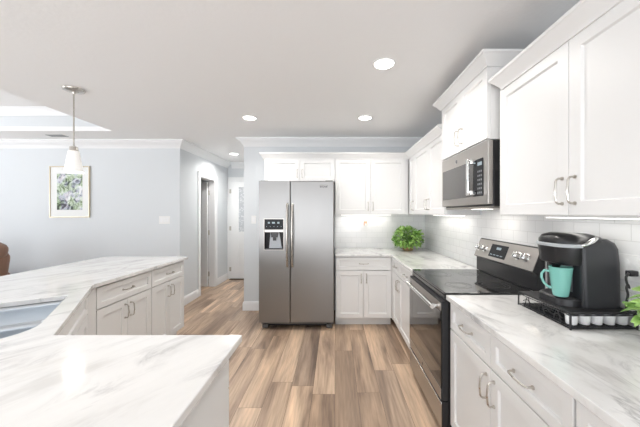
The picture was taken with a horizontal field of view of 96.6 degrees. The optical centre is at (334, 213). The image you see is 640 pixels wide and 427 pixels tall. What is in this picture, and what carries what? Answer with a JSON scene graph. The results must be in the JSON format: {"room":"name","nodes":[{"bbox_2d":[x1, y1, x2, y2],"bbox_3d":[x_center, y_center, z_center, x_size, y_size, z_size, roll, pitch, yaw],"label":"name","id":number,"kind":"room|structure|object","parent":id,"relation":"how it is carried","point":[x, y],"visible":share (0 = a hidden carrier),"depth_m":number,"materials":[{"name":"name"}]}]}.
{"room":"kitchen","nodes":[
{"label":"kitchen","id":0,"kind":"room"},
{"bbox_2d":[0,148,183,273],"bbox_3d":[-4.468,0.160,4.350,4.265,2.520,0.120,0,0,0],"label":"wall","id":1,"kind":"structure","parent":0,"point":[130,188],"depth_m":4.29,"materials":[{"name":"white paint"}]},
{"bbox_2d":[49,166,89,217],"bbox_3d":[-3.980,-0.325,4.277,0.600,0.770,0.024,0,0,0],"label":"framed picture","id":2,"kind":"object","parent":1,"relation":"attached to","point":[69,193],"visible":0.99,"depth_m":4.27,"materials":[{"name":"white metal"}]},
{"bbox_2d":[57,174,81,209],"bbox_3d":[-3.980,-0.325,4.274,0.380,0.540,0.002,0,0,0],"label":"print","id":3,"kind":"object","parent":2,"relation":"attached to","point":[69,186],"depth_m":4.27},
{"bbox_2d":[0,139,230,167],"bbox_3d":[-4.423,-1.040,5.200,4.355,0.120,2.000,0,0,0],"label":"trim","id":4,"kind":"structure","parent":1,"relation":"attached to","point":[183,144],"depth_m":4.26,"materials":[{"name":"white paint"}]},
{"bbox_2d":[159,216,169,223],"bbox_3d":[-2.565,0.098,4.285,0.162,0.116,0.010,0,0,0],"label":"light switch","id":5,"kind":"object","parent":1,"relation":"attached to","point":[162,219],"visible":1,"depth_m":4.28,"materials":[{"name":"white plastic"}]},
{"bbox_2d":[184,289,198,305],"bbox_3d":[-4.460,1.353,4.559,4.281,0.135,0.571,0,0,0],"label":"baseboard","id":6,"kind":"structure","parent":1,"relation":"attached to","point":[193,295],"depth_m":4.61,"materials":[{"name":"white paint"}]},
{"bbox_2d":[184,150,227,295],"bbox_3d":[-2.395,0.160,5.305,0.120,2.520,1.790,0,0,0],"label":"wall","id":7,"kind":"structure","parent":0,"point":[193,163],"depth_m":4.77,"materials":[{"name":"white paint"}]},
{"bbox_2d":[201,182,209,286],"bbox_3d":[-2.740,0.399,5.489,0.613,2.018,0.112,0,0,3],"label":"door","id":8,"kind":"structure","parent":7,"relation":"in","point":[205,232],"depth_m":5.49,"materials":[{"name":"white paint"}]},
{"bbox_2d":[198,171,217,295],"bbox_3d":[-2.386,0.347,5.235,0.138,2.145,0.780,0,0,0],"label":"trim","id":9,"kind":"structure","parent":7,"relation":"attached to","point":[212,180],"depth_m":5.53,"materials":[{"name":"white paint"}]},
{"bbox_2d":[218,273,227,284],"bbox_3d":[-2.327,1.353,5.912,0.016,0.135,0.575,0,0,0],"label":"baseboard","id":10,"kind":"structure","parent":7,"relation":"attached to","point":[224,277],"depth_m":5.91,"materials":[{"name":"white paint"}]},
{"bbox_2d":[201,165,243,181],"bbox_3d":[-3.967,0.160,6.260,5.265,2.520,0.120,0,0,0],"label":"wall","id":11,"kind":"structure","parent":0,"point":[232,172],"depth_m":6.20,"materials":[{"name":"white paint"}]},
{"bbox_2d":[227,177,243,278],"bbox_3d":[-1.849,0.315,6.190,0.968,2.210,0.020,0,0,0],"label":"trim","id":12,"kind":"structure","parent":11,"relation":"attached to","point":[229,179],"depth_m":6.18,"materials":[{"name":"white paint"}]},
{"bbox_2d":[229,181,243,277],"bbox_3d":[-1.867,0.352,6.140,0.824,2.095,0.104,0,0,0],"label":"door","id":13,"kind":"structure","parent":11,"relation":"in","point":[237,187],"depth_m":6.15,"materials":[{"name":"white paint"}]},
{"bbox_2d":[230,162,243,167],"bbox_3d":[-1.835,-1.040,6.155,0.820,0.120,0.090,0,0,0],"label":"trim","id":14,"kind":"structure","parent":11,"relation":"attached to","point":[233,164],"depth_m":6.14,"materials":[{"name":"white paint"}]},
{"bbox_2d":[0,0,579,161],"bbox_3d":[-2.638,-1.290,1.500,8.225,0.380,9.700,0,0,0],"label":"ceiling","id":15,"kind":"structure","parent":0,"point":[190,71],"depth_m":2.05,"materials":[{"name":"white paint"}]},
{"bbox_2d":[0,106,69,115],"bbox_3d":[-4.485,-1.353,1.600,3.030,0.095,4.400,0,0,0],"label":"trim","id":16,"kind":"structure","parent":15,"relation":"attached to","point":[4,110],"depth_m":3.76,"materials":[{"name":"white paint"}]},
{"bbox_2d":[47,135,68,136],"bbox_3d":[-3.920,-1.096,4.020,0.240,0.006,0.100,0,0,0],"label":"ceiling vent","id":17,"kind":"object","parent":15,"relation":"in","point":[47,135],"visible":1,"depth_m":4.03,"materials":[{"name":"grey metal"}]},
{"bbox_2d":[61,85,85,172],"bbox_3d":[-2.310,-0.733,2.520,0.160,0.735,0.160,0,0,0],"label":"pendant light","id":18,"kind":"object","parent":15,"relation":"hanging from","point":[73,163],"visible":1,"depth_m":2.49,"materials":[{"name":"white glass"}]},
{"bbox_2d":[242,115,256,120],"bbox_3d":[-0.980,-1.095,3.270,0.176,0.007,0.176,0,0,0],"label":"recessed light","id":19,"kind":"object","parent":15,"relation":"in","point":[245,117],"visible":1,"depth_m":3.26,"materials":[{"name":"white plastic"}]},
{"bbox_2d":[243,116,255,119],"bbox_3d":[-0.980,-1.097,3.270,0.138,0.004,0.138,0,0,45],"label":"diffuser","id":20,"kind":"object","parent":19,"relation":"attached to","point":[244,117],"depth_m":3.26,"materials":[{"name":"white plastic"}]},
{"bbox_2d":[357,115,372,120],"bbox_3d":[0.345,-1.095,3.270,0.176,0.007,0.176,0,0,0],"label":"recessed light","id":21,"kind":"object","parent":15,"relation":"in","point":[363,117],"visible":1,"depth_m":3.26,"materials":[{"name":"white plastic"}]},
{"bbox_2d":[359,116,370,119],"bbox_3d":[0.345,-1.097,3.270,0.138,0.004,0.138,0,0,45],"label":"diffuser","id":22,"kind":"object","parent":21,"relation":"attached to","point":[360,117],"depth_m":3.27,"materials":[{"name":"white plastic"}]},
{"bbox_2d":[372,57,395,69],"bbox_3d":[0.360,-1.095,2.090,0.176,0.007,0.176,0,0,0],"label":"recessed light","id":23,"kind":"object","parent":15,"relation":"in","point":[385,63],"visible":1,"depth_m":2.08,"materials":[{"name":"white plastic"}]},
{"bbox_2d":[375,59,393,68],"bbox_3d":[0.360,-1.097,2.090,0.138,0.004,0.138,0,0,45],"label":"diffuser","id":24,"kind":"object","parent":23,"relation":"attached to","point":[379,63],"depth_m":2.08,"materials":[{"name":"white plastic"}]},
{"bbox_2d":[177,279,439,426],"bbox_3d":[-2.638,1.470,1.500,8.225,0.100,9.700,0,0,0],"label":"floor","id":25,"kind":"structure","parent":0,"point":[341,375],"depth_m":2.54,"materials":[{"name":"brown wood"}]},
{"bbox_2d":[0,242,9,275],"bbox_3d":[-4.800,0.886,3.600,0.839,1.068,0.880,0,0,0],"label":"armchair","id":26,"kind":"object","parent":25,"relation":"on","point":[4,255],"visible":0.43,"depth_m":3.81,"materials":[{"name":"brown leather"}]},
{"bbox_2d":[58,288,95,334],"bbox_3d":[-1.720,0.978,1.506,0.589,0.884,1.086,0,0,-33],"label":"base cabinet","id":27,"kind":"object","parent":25,"relation":"on","point":[77,324],"depth_m":1.94,"materials":[{"name":"white paint"}]},
{"bbox_2d":[0,257,241,426],"bbox_3d":[-1.544,0.520,1.940,2.313,0.029,2.820,0,0,0],"label":"countertop","id":28,"kind":"structure","parent":27,"relation":"on","point":[48,378],"depth_m":0.97,"materials":[{"name":"stone"}]},
{"bbox_2d":[0,300,62,338],"bbox_3d":[-1.640,0.635,1.362,0.450,0.196,0.730,0,0,-33],"label":"sink","id":29,"kind":"object","parent":28,"relation":"in","point":[14,320],"visible":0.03,"depth_m":1.64,"materials":[{"name":"silver metal"}]},
{"bbox_2d":[96,271,150,334],"bbox_3d":[-2.041,0.978,2.406,0.659,0.884,0.628,0,0,0],"label":"base cabinet","id":30,"kind":"object","parent":25,"relation":"on","point":[123,307],"visible":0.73,"depth_m":2.38,"materials":[{"name":"white paint"}]},
{"bbox_2d":[150,261,183,334],"bbox_3d":[-2.041,0.978,3.016,0.659,0.884,0.588,0,0,0],"label":"base cabinet","id":31,"kind":"object","parent":25,"relation":"on","point":[167,282],"visible":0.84,"depth_m":2.98,"materials":[{"name":"white paint"}]},
{"bbox_2d":[180,360,228,426],"bbox_3d":[-0.778,0.978,0.884,0.700,0.884,0.639,0,0,0],"label":"base cabinet","id":32,"kind":"object","parent":25,"relation":"on","point":[212,409],"visible":0.07,"depth_m":1.01,"materials":[{"name":"white paint"}]},
{"bbox_2d":[259,181,333,327],"bbox_3d":[-0.467,0.509,3.759,0.910,1.822,0.762,0,0,0],"label":"refrigerator","id":33,"kind":"object","parent":25,"relation":"on","point":[296,218],"visible":1,"depth_m":3.45,"materials":[{"name":"grey metal"}]},
{"bbox_2d":[335,256,391,323],"bbox_3d":[0.358,0.978,3.852,0.705,0.884,0.652,0,0,0],"label":"base cabinet","id":34,"kind":"object","parent":25,"relation":"on","point":[363,285],"visible":0.98,"depth_m":3.58,"materials":[{"name":"white paint"}]},
{"bbox_2d":[392,258,393,319],"bbox_3d":[1.018,0.925,3.848,0.610,0.779,0.660,0,0,0],"label":"cabinet filler","id":35,"kind":"object","parent":25,"relation":"on","point":[392,258],"visible":0.07,"depth_m":3.53,"materials":[{"name":"white paint"}]},
{"bbox_2d":[392,259,412,349],"bbox_3d":[1.000,0.978,3.033,0.647,0.884,0.964,0,0,0],"label":"base cabinet","id":36,"kind":"object","parent":25,"relation":"on","point":[401,290],"visible":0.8,"depth_m":3.07,"materials":[{"name":"white paint"}]},
{"bbox_2d":[335,248,480,272],"bbox_3d":[0.664,0.520,3.365,1.321,0.029,1.631,0,0,0],"label":"countertop","id":37,"kind":"structure","parent":36,"relation":"on","point":[419,258],"depth_m":3.35,"materials":[{"name":"stone"}]},
{"bbox_2d":[391,225,424,250],"bbox_3d":[0.998,0.333,3.909,0.470,0.346,0.465,0,0,0],"label":"potted plant","id":38,"kind":"object","parent":37,"relation":"on","point":[407,239],"visible":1,"depth_m":3.84,"materials":[{"name":"green plant"}]},
{"bbox_2d":[405,238,544,426],"bbox_3d":[0.962,0.819,2.162,0.702,1.203,0.763,0,0,0],"label":"range","id":39,"kind":"object","parent":25,"relation":"on","point":[519,264],"visible":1,"depth_m":1.99,"materials":[{"name":"black"}]},
{"bbox_2d":[412,269,529,294],"bbox_3d":[0.976,0.505,2.162,0.571,0.019,0.763,0,0,0],"label":"cooktop","id":40,"kind":"object","parent":39,"relation":"in","point":[443,281],"depth_m":2.05,"materials":[{"name":"grey glass"}]},
{"bbox_2d":[450,303,575,426],"bbox_3d":[1.000,0.978,1.312,0.647,0.884,0.920,0,0,0],"label":"base cabinet","id":41,"kind":"object","parent":25,"relation":"on","point":[491,385],"visible":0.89,"depth_m":1.28,"materials":[{"name":"white paint"}]},
{"bbox_2d":[446,295,639,426],"bbox_3d":[1.008,0.520,0.737,0.635,0.029,2.074,0,0,0],"label":"countertop","id":42,"kind":"structure","parent":41,"relation":"on","point":[599,368],"depth_m":1.04,"materials":[{"name":"stone"}]},
{"bbox_2d":[518,291,638,329],"bbox_3d":[1.167,0.468,1.412,0.298,0.076,0.358,0,0,0],"label":"rack","id":43,"kind":"object","parent":42,"relation":"on","point":[556,312],"visible":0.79,"depth_m":1.28,"materials":[{"name":"black metal"}]},
{"bbox_2d":[564,312,578,324],"bbox_3d":[1.056,0.469,1.273,0.054,0.045,0.054,0,0,0],"label":"pod","id":44,"kind":"object","parent":43,"relation":"in","point":[574,318],"visible":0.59,"depth_m":1.25,"materials":[{"name":"white plastic"}]},
{"bbox_2d":[521,302,633,327],"bbox_3d":[1.167,0.495,1.410,0.274,0.006,0.338,0,0,0],"label":"coffee pod drawer","id":45,"kind":"object","parent":43,"relation":"on","point":[535,306],"depth_m":1.35,"materials":[{"name":"black metal"}]},
{"bbox_2d":[536,232,620,308],"bbox_3d":[1.170,0.260,1.395,0.286,0.339,0.248,0,0,0],"label":"coffee maker","id":46,"kind":"object","parent":43,"relation":"on","point":[595,284],"visible":0.97,"depth_m":1.29,"materials":[{"name":"grey plastic"}]},
{"bbox_2d":[540,265,573,296],"bbox_3d":[1.063,0.320,1.356,0.095,0.138,0.114,0,0,-27],"label":"mug","id":47,"kind":"object","parent":46,"relation":"on","point":[560,277],"visible":1,"depth_m":1.32,"materials":[{"name":"teal ceramic"}]},
{"bbox_2d":[542,288,574,298],"bbox_3d":[1.082,0.391,1.400,0.066,0.004,0.168,0,0,0],"label":"drip tray","id":48,"kind":"object","parent":46,"relation":"on","point":[547,292],"depth_m":1.38,"materials":[{"name":"black"}]},
{"bbox_2d":[578,316,590,324],"bbox_3d":[1.111,0.469,1.273,0.054,0.045,0.054,0,0,0],"label":"pod","id":49,"kind":"object","parent":43,"relation":"in","point":[584,320],"visible":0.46,"depth_m":1.25,"materials":[{"name":"white plastic"}]},
{"bbox_2d":[590,316,603,324],"bbox_3d":[1.167,0.469,1.273,0.054,0.045,0.054,0,0,0],"label":"pod","id":50,"kind":"object","parent":43,"relation":"in","point":[597,320],"visible":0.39,"depth_m":1.25,"materials":[{"name":"white plastic"}]},
{"bbox_2d":[603,316,615,324],"bbox_3d":[1.222,0.469,1.273,0.054,0.045,0.054,0,0,0],"label":"pod","id":51,"kind":"object","parent":43,"relation":"in","point":[609,320],"visible":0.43,"depth_m":1.25,"materials":[{"name":"white plastic"}]},
{"bbox_2d":[615,316,628,324],"bbox_3d":[1.277,0.469,1.273,0.054,0.045,0.054,0,0,0],"label":"pod","id":52,"kind":"object","parent":43,"relation":"in","point":[621,320],"visible":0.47,"depth_m":1.25,"materials":[{"name":"white plastic"}]},
{"bbox_2d":[625,270,638,312],"bbox_3d":[1.275,0.338,1.234,0.063,0.180,0.033,0,0,0],"label":"power cord","id":53,"kind":"object","parent":43,"relation":"on","point":[631,273],"visible":0.86,"depth_m":1.22,"materials":[{"name":"black plastic"}]},
{"bbox_2d":[621,286,639,326],"bbox_3d":[1.211,0.373,1.034,0.242,0.266,0.224,0,0,0],"label":"potted plant","id":54,"kind":"object","parent":42,"relation":"on","point":[634,304],"visible":1,"depth_m":1.09,"materials":[{"name":"green plant"}]},
{"bbox_2d":[576,400,609,426],"bbox_3d":[1.000,0.978,0.390,0.647,0.884,0.920,0,0,0],"label":"base cabinet","id":55,"kind":"object","parent":25,"relation":"on","point":[585,417],"visible":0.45,"depth_m":0.81,"materials":[{"name":"white paint"}]},
{"bbox_2d":[244,147,410,309],"bbox_3d":[0.070,0.160,5.190,2.810,2.520,2.020,0,0,0],"label":"wall","id":56,"kind":"structure","parent":0,"point":[254,163],"depth_m":4.18,"materials":[{"name":"white paint"}]},
{"bbox_2d":[243,301,258,310],"bbox_3d":[-1.175,1.353,5.182,0.351,0.135,2.036,0,0,0],"label":"baseboard","id":57,"kind":"structure","parent":56,"relation":"attached to","point":[247,305],"depth_m":4.16,"materials":[{"name":"white paint"}]},
{"bbox_2d":[251,216,255,223],"bbox_3d":[-1.190,0.090,4.175,0.070,0.116,0.010,0,0,0],"label":"light switch","id":58,"kind":"object","parent":56,"relation":"attached to","point":[253,218],"visible":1,"depth_m":4.17,"materials":[{"name":"white plastic"}]},
{"bbox_2d":[265,159,334,183],"bbox_3d":[-0.477,-0.588,3.995,0.955,0.315,0.367,0,0,0],"label":"upper cabinet","id":59,"kind":"object","parent":56,"relation":"attached to","point":[275,169],"visible":0.87,"depth_m":3.85,"materials":[{"name":"white paint"}]},
{"bbox_2d":[259,124,441,159],"bbox_3d":[0.183,-0.775,3.703,2.537,0.080,1.096,0,0,31],"label":"crown molding","id":60,"kind":"structure","parent":59,"relation":"attached to","point":[436,131],"depth_m":3.81,"materials":[{"name":"white paint"}]},
{"bbox_2d":[236,137,421,146],"bbox_3d":[-0.050,-1.040,5.145,2.750,0.120,2.110,0,0,0],"label":"trim","id":61,"kind":"structure","parent":56,"relation":"attached to","point":[246,141],"depth_m":4.13,"materials":[{"name":"white paint"}]},
{"bbox_2d":[335,159,407,213],"bbox_3d":[0.498,-0.366,3.995,0.990,0.758,0.367,0,0,0],"label":"upper cabinet","id":62,"kind":"object","parent":56,"relation":"attached to","point":[362,186],"visible":1,"depth_m":3.86,"materials":[{"name":"white paint"}]},
{"bbox_2d":[341,214,390,214],"bbox_3d":[0.440,0.019,4.080,0.720,0.011,0.040,0,0,0],"label":"light","id":63,"kind":"object","parent":62,"relation":"attached to","point":[341,214],"visible":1,"depth_m":4.06,"materials":[{"name":"white plastic"}]},
{"bbox_2d":[335,214,424,247],"bbox_3d":[0.658,0.260,4.176,1.317,0.491,0.008,0,0,0],"label":"backsplash","id":64,"kind":"structure","parent":56,"relation":"attached to","point":[349,232],"depth_m":4.17,"materials":[{"name":"tile"}]},
{"bbox_2d":[408,160,408,213],"bbox_3d":[1.169,-0.366,4.001,0.308,0.758,0.338,0,0,0],"label":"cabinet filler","id":65,"kind":"object","parent":56,"relation":"attached to","point":[408,160],"visible":0.14,"depth_m":3.94,"materials":[{"name":"white paint"}]},
{"bbox_3d":[1.400,0.160,0.490,0.150,2.520,7.380,0,0,0],"label":"wall","id":66,"kind":"structure","parent":0,"visible":0},
{"bbox_2d":[409,135,479,214],"bbox_3d":[1.140,-0.366,3.214,0.367,0.758,1.228,0,0,0],"label":"upper cabinet","id":67,"kind":"object","parent":66,"relation":"attached to","point":[425,167],"visible":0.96,"depth_m":3.03,"materials":[{"name":"white paint"}]},
{"bbox_2d":[442,140,499,209],"bbox_3d":[1.103,-0.246,2.162,0.421,0.432,0.763,0,0,0],"label":"microwave","id":68,"kind":"object","parent":66,"relation":"attached to","point":[471,177],"visible":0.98,"depth_m":1.93,"materials":[{"name":"silver metal"}]},
{"bbox_2d":[433,49,523,160],"bbox_3d":[1.109,-0.730,2.162,0.431,0.529,0.881,0,0,0],"label":"upper cabinet","id":69,"kind":"object","parent":66,"relation":"attached to","point":[472,118],"depth_m":1.95,"materials":[{"name":"white paint"}]},
{"bbox_2d":[425,209,639,329],"bbox_3d":[1.321,0.370,1.940,0.008,1.700,4.480,0,0,0],"label":"backsplash","id":70,"kind":"structure","parent":66,"relation":"attached to","point":[454,237],"depth_m":2.10,"materials":[{"name":"tile"}]},
{"bbox_2d":[500,0,639,216],"bbox_3d":[1.140,-0.366,1.215,0.367,0.758,1.020,0,0,0],"label":"upper cabinet","id":71,"kind":"object","parent":66,"relation":"attached to","point":[570,124],"visible":1,"depth_m":1.17,"materials":[{"name":"white paint"}]},
{"bbox_2d":[488,0,622,89],"bbox_3d":[1.131,-0.775,0.873,0.386,0.080,1.745,0,0,0],"label":"crown molding","id":72,"kind":"structure","parent":71,"relation":"attached to","point":[584,13],"depth_m":1.25,"materials":[{"name":"white paint"}]},
{"bbox_2d":[545,216,639,219],"bbox_3d":[1.215,0.019,1.235,0.040,0.011,0.770,0,0,0],"label":"light","id":73,"kind":"object","parent":71,"relation":"attached to","point":[635,218],"visible":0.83,"depth_m":1.30,"materials":[{"name":"white plastic"}]},
{"bbox_2d":[619,253,639,282],"bbox_3d":[1.312,0.240,1.262,0.009,0.116,0.116,0,0,0],"label":"wall outlet","id":74,"kind":"object","parent":66,"relation":"attached to","point":[627,261],"visible":0.81,"depth_m":1.27,"materials":[{"name":"white plastic"}]},
{"bbox_2d":[621,259,628,265],"bbox_3d":[1.309,0.220,1.285,0.003,0.034,0.034,0,0,0],"label":"socket","id":75,"kind":"object","parent":74,"relation":"attached to","point":[624,262],"depth_m":1.29,"materials":[{"name":"white plastic"}]},
{"bbox_2d":[621,267,628,274],"bbox_3d":[1.309,0.260,1.285,0.003,0.034,0.034,0,0,0],"label":"socket","id":76,"kind":"object","parent":74,"relation":"attached to","point":[623,269],"depth_m":1.29,"materials":[{"name":"white plastic"}]},
{"bbox_2d":[632,260,639,267],"bbox_3d":[1.309,0.220,1.239,0.003,0.034,0.034,0,0,0],"label":"socket","id":77,"kind":"object","parent":74,"relation":"attached to","point":[635,263],"depth_m":1.24,"materials":[{"name":"white plastic"}]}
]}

